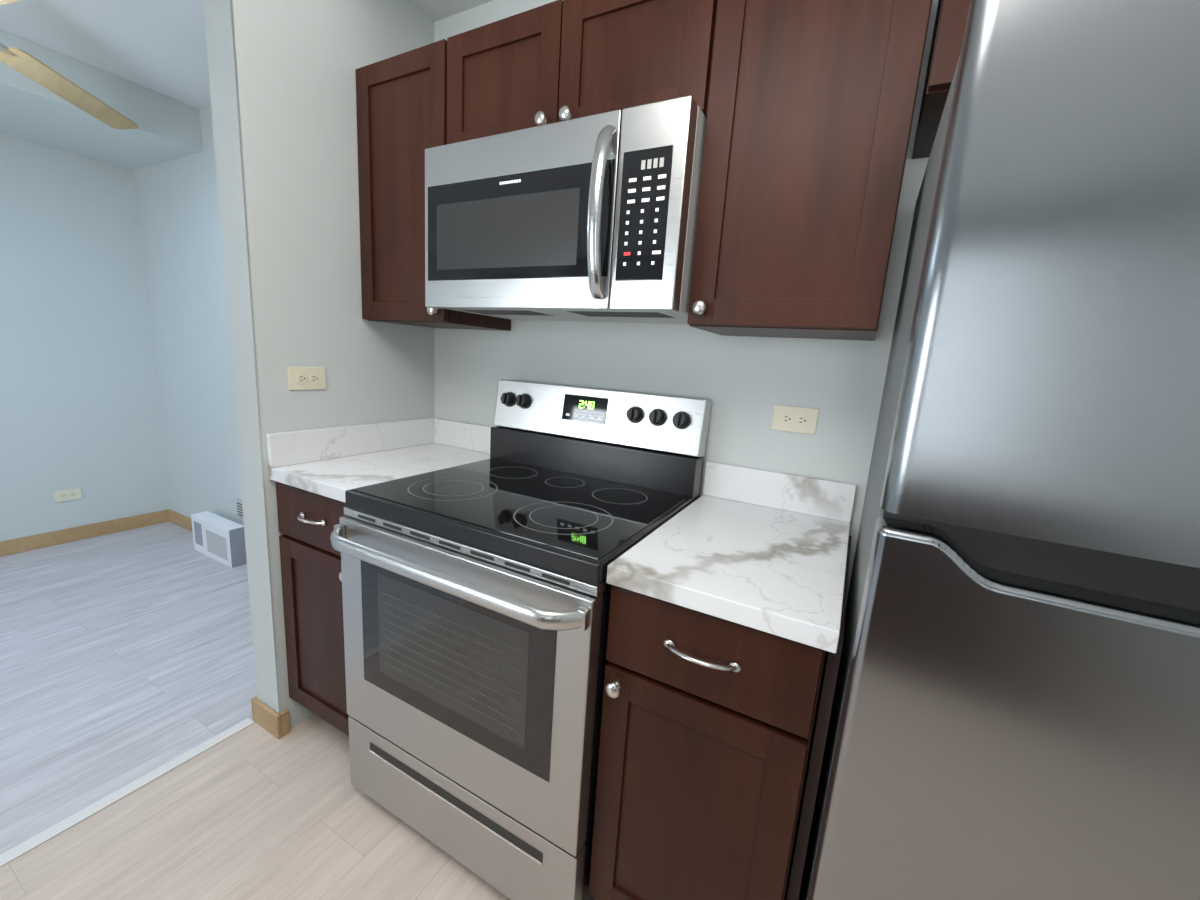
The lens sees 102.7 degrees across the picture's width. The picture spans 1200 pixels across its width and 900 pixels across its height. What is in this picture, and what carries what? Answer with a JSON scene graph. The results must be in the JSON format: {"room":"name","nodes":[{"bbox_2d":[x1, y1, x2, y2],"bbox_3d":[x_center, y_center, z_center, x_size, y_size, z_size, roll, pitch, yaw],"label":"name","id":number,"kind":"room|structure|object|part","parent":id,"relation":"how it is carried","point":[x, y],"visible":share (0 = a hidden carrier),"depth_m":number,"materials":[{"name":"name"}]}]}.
{"room":"kitchen","nodes":[
{"label":"kitchen","id":0,"kind":"room"},
{"bbox_2d":[0,133,169,540],"bbox_3d":[-4.065,-0.406,1.151,0.120,2.440,4.600,9,12,27],"label":"wall","id":1,"kind":"structure","parent":0,"point":[79,407],"depth_m":2.81,"materials":[{"name":"paint"}]},
{"bbox_2d":[53,488,81,502],"bbox_3d":[-3.194,0.271,2.884,0.008,0.071,0.115,9,12,27],"label":"outlet","id":2,"kind":"object","parent":1,"relation":"attached to","point":[67,495],"visible":1,"depth_m":2.88,"materials":[{"name":"beige plastic"}]},
{"bbox_2d":[0,509,169,556],"bbox_3d":[-4.079,0.758,1.343,0.013,0.085,4.589,9,12,27],"label":"baseboard","id":3,"kind":"structure","parent":1,"relation":"attached to","point":[27,543],"depth_m":2.94,"materials":[{"name":"brown wood"}]},
{"bbox_2d":[203,0,281,738],"bbox_3d":[-1.039,-0.254,1.395,0.144,2.440,0.020,9,12,27],"label":"wall","id":4,"kind":"structure","parent":0,"point":[222,59],"depth_m":1.39,"materials":[{"name":"paint"}]},
{"bbox_2d":[0,0,492,108],"bbox_3d":[-1.456,-1.225,-0.409,5.890,0.080,4.840,9,12,27],"label":"ceiling","id":5,"kind":"structure","parent":0,"point":[159,46],"depth_m":1.91,"materials":[{"name":"paint"}]},
{"bbox_2d":[0,0,137,129],"bbox_3d":[-1.913,-1.294,1.278,1.429,0.468,1.472,9,12,27],"label":"ceiling fan","id":6,"kind":"object","parent":5,"relation":"hanging from","point":[28,65],"visible":1,"depth_m":1.86,"materials":[{"name":"beige wood"}]},
{"bbox_2d":[0,30,201,170],"bbox_3d":[-3.567,-1.434,0.720,0.849,0.199,4.598,9,12,27],"label":"soffit","id":7,"kind":"structure","parent":5,"relation":"attached to","point":[168,129],"depth_m":2.33,"materials":[{"name":"paint"}]},
{"bbox_2d":[233,0,433,735],"bbox_3d":[-0.879,-0.299,1.685,0.144,2.440,0.660,9,12,27],"label":"wall","id":8,"kind":"structure","parent":0,"point":[299,62],"depth_m":1.46,"materials":[{"name":"paint"}]},
{"bbox_2d":[251,696,256,720],"bbox_3d":[-1.031,0.846,1.928,0.013,0.085,0.659,9,12,27],"label":"baseboard","id":9,"kind":"structure","parent":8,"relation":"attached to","point":[253,698],"depth_m":1.64,"materials":[{"name":"brown wood"}]},
{"bbox_2d":[288,367,325,389],"bbox_3d":[-0.915,-0.224,1.503,0.008,0.071,0.115,9,12,27],"label":"outlet","id":10,"kind":"object","parent":8,"relation":"attached to","point":[306,378],"visible":1,"depth_m":1.50,"materials":[{"name":"beige plastic"}]},
{"bbox_2d":[0,521,800,899],"bbox_3d":[-1.616,1.231,0.057,5.850,0.050,4.600,9,12,27],"label":"floor","id":11,"kind":"structure","parent":0,"point":[126,657],"depth_m":1.48,"materials":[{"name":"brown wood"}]},
{"bbox_2d":[0,718,253,866],"bbox_3d":[-2.135,1.191,-0.053,0.040,0.004,3.924,9,12,27],"label":"trim","id":12,"kind":"structure","parent":11,"relation":"on","point":[17,851],"depth_m":1.35,"materials":[{"name":"white wood"}]},
{"bbox_2d":[191,511,246,567],"bbox_3d":[-2.251,0.522,2.838,0.436,0.224,0.086,9,12,27],"label":"air conditioner","id":13,"kind":"object","parent":11,"relation":"on","point":[219,538],"visible":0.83,"depth_m":2.77,"materials":[{"name":"white plastic"}]},
{"bbox_2d":[276,482,348,735],"bbox_3d":[-0.710,0.506,1.710,0.386,0.874,0.661,9,12,27],"label":"base cabinet","id":14,"kind":"object","parent":11,"relation":"on","point":[311,571],"visible":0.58,"depth_m":1.46,"materials":[{"name":"brown wood"}]},
{"bbox_2d":[266,418,490,502],"bbox_3d":[-0.672,0.005,1.625,0.386,0.140,0.642,9,12,27],"label":"countertop","id":15,"kind":"structure","parent":14,"relation":"on","point":[335,463],"depth_m":1.60,"materials":[{"name":"stone"}]},
{"bbox_2d":[330,379,711,899],"bbox_3d":[-0.214,0.434,1.379,0.756,1.202,0.742,9,12,27],"label":"range","id":16,"kind":"object","parent":11,"relation":"on","point":[476,596],"visible":0.98,"depth_m":1.14,"materials":[{"name":"silver metal"}]},
{"bbox_2d":[589,536,850,899],"bbox_3d":[0.310,0.674,1.176,0.408,0.874,0.661,9,12,27],"label":"base cabinet","id":17,"kind":"object","parent":11,"relation":"on","point":[707,722],"depth_m":0.89,"materials":[{"name":"brown wood"}]},
{"bbox_2d":[606,461,856,652],"bbox_3d":[0.344,0.173,1.092,0.400,0.140,0.642,9,12,27],"label":"countertop","id":18,"kind":"structure","parent":17,"relation":"on","point":[762,550],"depth_m":1.00,"materials":[{"name":"stone"}]},
{"bbox_3d":[0.496,0.698,1.115,0.018,0.874,0.596,9,12,27],"label":"cabinet filler","id":19,"kind":"part","parent":17,"relation":"part of","materials":[{"name":"brown wood"}]},
{"bbox_2d":[799,0,1199,899],"bbox_3d":[0.827,0.354,0.771,0.758,1.718,0.712,9,12,27],"label":"refrigerator","id":20,"kind":"object","parent":11,"relation":"on","point":[1015,712],"visible":1,"depth_m":0.51,"materials":[{"name":"grey metal"}]},
{"bbox_2d":[133,0,937,602],"bbox_3d":[-0.410,-0.304,1.875,5.890,2.440,0.120,9,12,27],"label":"wall","id":21,"kind":"structure","parent":0,"point":[743,384],"depth_m":1.65,"materials":[{"name":"paint"}]},
{"bbox_2d":[168,510,192,531],"bbox_3d":[-1.923,0.627,2.772,2.414,0.085,0.013,9,12,27],"label":"baseboard","id":22,"kind":"structure","parent":21,"relation":"attached to","point":[181,520],"depth_m":3.24,"materials":[{"name":"brown wood"}]},
{"bbox_2d":[236,499,242,518],"bbox_3d":[-2.039,0.363,2.796,0.280,0.110,0.013,9,12,27],"label":"air vent","id":23,"kind":"object","parent":21,"relation":"in","point":[239,509],"visible":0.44,"depth_m":2.84,"materials":[{"name":"grey metal"}]},
{"bbox_2d":[355,39,510,330],"bbox_3d":[-0.550,-0.807,1.602,0.386,0.760,0.347,9,12,27],"label":"upper cabinet","id":24,"kind":"object","parent":21,"relation":"attached to","point":[401,103],"visible":0.65,"depth_m":1.49,"materials":[{"name":"brown wood"}]},
{"bbox_2d":[447,0,717,143],"bbox_3d":[-0.030,-0.947,1.295,0.756,0.305,0.347,9,12,27],"label":"upper cabinet","id":25,"kind":"object","parent":21,"relation":"attached to","point":[556,61],"visible":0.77,"depth_m":1.15,"materials":[{"name":"brown wood"}]},
{"bbox_2d":[425,95,706,323],"bbox_3d":[-0.079,-0.583,1.317,0.754,0.416,0.452,9,12,27],"label":"microwave","id":26,"kind":"object","parent":25,"relation":"attached to","point":[592,218],"visible":0.96,"depth_m":1.13,"materials":[{"name":"grey metal"}]},
{"bbox_2d":[771,404,818,434],"bbox_3d":[0.533,-0.084,1.316,0.115,0.071,0.008,9,12,27],"label":"outlet","id":27,"kind":"object","parent":21,"relation":"attached to","point":[795,419],"visible":1,"depth_m":1.31,"materials":[{"name":"beige plastic"}]},
{"bbox_2d":[687,0,932,340],"bbox_3d":[0.460,-0.646,1.072,0.386,0.750,0.347,9,12,27],"label":"upper cabinet","id":28,"kind":"object","parent":21,"relation":"attached to","point":[811,108],"visible":1,"depth_m":0.96,"materials":[{"name":"brown wood"}]},
{"bbox_2d":[912,0,970,158],"bbox_3d":[1.003,-0.762,0.756,0.794,0.335,0.347,9,12,27],"label":"upper cabinet","id":29,"kind":"object","parent":21,"relation":"attached to","point":[948,33],"visible":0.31,"depth_m":0.84,"materials":[{"name":"brown wood"}]}
]}

